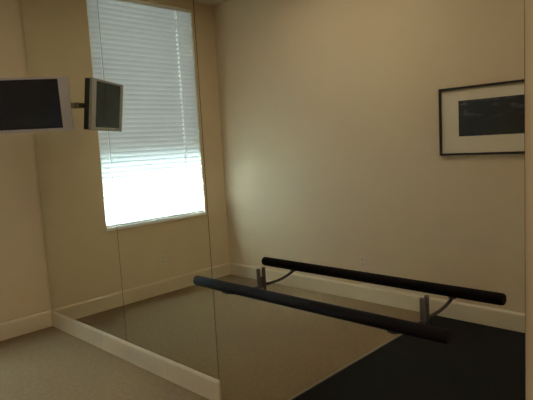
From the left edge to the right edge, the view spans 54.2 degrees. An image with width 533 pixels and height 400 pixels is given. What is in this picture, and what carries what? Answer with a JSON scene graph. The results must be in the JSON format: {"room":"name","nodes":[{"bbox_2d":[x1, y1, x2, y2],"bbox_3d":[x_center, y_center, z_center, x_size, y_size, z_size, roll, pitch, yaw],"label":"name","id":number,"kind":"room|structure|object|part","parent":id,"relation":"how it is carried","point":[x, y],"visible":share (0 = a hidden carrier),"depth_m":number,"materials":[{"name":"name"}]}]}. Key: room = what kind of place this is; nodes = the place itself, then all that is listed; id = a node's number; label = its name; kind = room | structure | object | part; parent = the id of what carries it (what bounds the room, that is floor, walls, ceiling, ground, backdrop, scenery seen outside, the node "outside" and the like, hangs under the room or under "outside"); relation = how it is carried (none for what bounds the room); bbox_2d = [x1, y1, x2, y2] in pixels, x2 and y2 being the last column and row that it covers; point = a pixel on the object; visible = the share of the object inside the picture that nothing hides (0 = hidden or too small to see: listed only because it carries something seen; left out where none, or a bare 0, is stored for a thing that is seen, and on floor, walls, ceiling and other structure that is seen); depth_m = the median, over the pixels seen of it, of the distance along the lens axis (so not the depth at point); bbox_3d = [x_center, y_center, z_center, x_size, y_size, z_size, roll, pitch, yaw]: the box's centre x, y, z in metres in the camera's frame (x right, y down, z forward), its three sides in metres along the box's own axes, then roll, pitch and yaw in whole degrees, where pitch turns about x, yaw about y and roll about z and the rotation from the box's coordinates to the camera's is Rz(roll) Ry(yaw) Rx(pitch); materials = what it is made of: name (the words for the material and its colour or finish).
{"room":"exercise studio","nodes":[
{"label":"exercise studio","id":0,"kind":"room"},
{"bbox_2d":[0,0,51,322],"bbox_3d":[-2.886,-0.296,3.913,0.160,3.180,2.536,3,8,44],"label":"wall","id":1,"kind":"structure","parent":0,"point":[24,281],"depth_m":4.55,"materials":[{"name":"paint"}]},
{"bbox_2d":[0,310,51,340],"bbox_3d":[-2.735,1.211,4.018,0.014,0.150,2.202,3,8,44],"label":"baseboard","id":2,"kind":"structure","parent":1,"relation":"attached to","point":[24,325],"depth_m":4.62,"materials":[{"name":"paint"}]},
{"bbox_2d":[0,326,208,399],"bbox_3d":[-1.839,1.388,3.162,2.823,0.120,2.536,3,8,44],"label":"floor","id":3,"kind":"structure","parent":0,"point":[50,363],"depth_m":3.71,"materials":[{"name":"beige carpet"}]},
{"bbox_2d":[20,0,532,399],"bbox_3d":[0.624,-0.305,2.157,7.323,3.180,0.160,3,8,44],"label":"wall","id":4,"kind":"structure","parent":0,"point":[528,3],"depth_m":1.81,"materials":[{"name":"paint"}]},
{"bbox_2d":[20,0,126,340],"bbox_3d":[-1.589,-0.462,4.174,1.293,3.008,0.006,3,8,44],"label":"wall mirror","id":5,"kind":"object","parent":4,"relation":"attached to","point":[62,37],"visible":1,"depth_m":4.10,"materials":[{"name":"grey mirror"}]},
{"bbox_2d":[71,102,76,108],"bbox_3d":[-1.630,-0.726,3.948,0.365,0.100,0.046,-5,6,-18],"label":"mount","id":6,"kind":"object","parent":5,"relation":"attached to","point":[73,105],"visible":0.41,"depth_m":3.99,"materials":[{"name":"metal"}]},
{"bbox_2d":[0,76,73,133],"bbox_3d":[-1.748,-0.703,3.869,0.560,0.403,0.116,-4,6,-10],"label":"television","id":7,"kind":"object","parent":6,"relation":"attached to","point":[27,104],"visible":1,"depth_m":3.85,"materials":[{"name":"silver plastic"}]},
{"bbox_2d":[61,87,68,121],"bbox_3d":[-1.500,-0.712,3.881,0.028,0.252,0.002,-4,13,-10],"label":"speaker grille","id":8,"kind":"object","parent":7,"relation":"attached to","point":[61,87],"depth_m":3.88,"materials":[{"name":"grey plastic"}]},
{"bbox_2d":[51,310,220,399],"bbox_3d":[-1.127,1.126,3.973,2.351,0.150,0.014,3,8,44],"label":"baseboard","id":9,"kind":"structure","parent":4,"relation":"attached to","point":[204,385],"depth_m":3.72,"materials":[{"name":"paint"}]},
{"bbox_2d":[97,0,218,379],"bbox_3d":[-0.745,-0.422,3.357,1.045,3.008,0.006,3,8,44],"label":"wall mirror","id":10,"kind":"object","parent":4,"relation":"attached to","point":[149,47],"visible":1,"depth_m":3.34,"materials":[{"name":"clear mirror"}]},
{"bbox_2d":[194,0,525,399],"bbox_3d":[0.263,-0.302,2.393,1.739,3.156,0.006,3,8,44],"label":"wall mirror","id":11,"kind":"object","parent":4,"relation":"attached to","point":[363,155],"visible":1,"depth_m":2.26,"materials":[{"name":"grey mirror"}]},
{"bbox_2d":[193,268,451,343],"bbox_3d":[0.210,0.462,2.364,1.397,0.135,0.283,3,8,44],"label":"ballet barre","id":12,"kind":"object","parent":11,"relation":"attached to","point":[419,329],"visible":1,"depth_m":2.11,"materials":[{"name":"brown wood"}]},
{"bbox_3d":[-0.038,0.432,2.779,0.020,0.135,0.029,3,8,44],"label":"bracket post","id":13,"kind":"part","parent":12,"relation":"part of","materials":[{"name":"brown metal"}]},
{"bbox_3d":[0.546,0.496,2.031,0.028,0.041,0.238,3,8,44],"label":"bracket arm","id":14,"kind":"part","parent":12,"relation":"part of","materials":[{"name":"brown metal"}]},
{"bbox_3d":[0.638,0.464,2.125,0.020,0.135,0.029,3,8,44],"label":"bracket post","id":15,"kind":"part","parent":12,"relation":"part of","materials":[{"name":"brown metal"}]}
]}

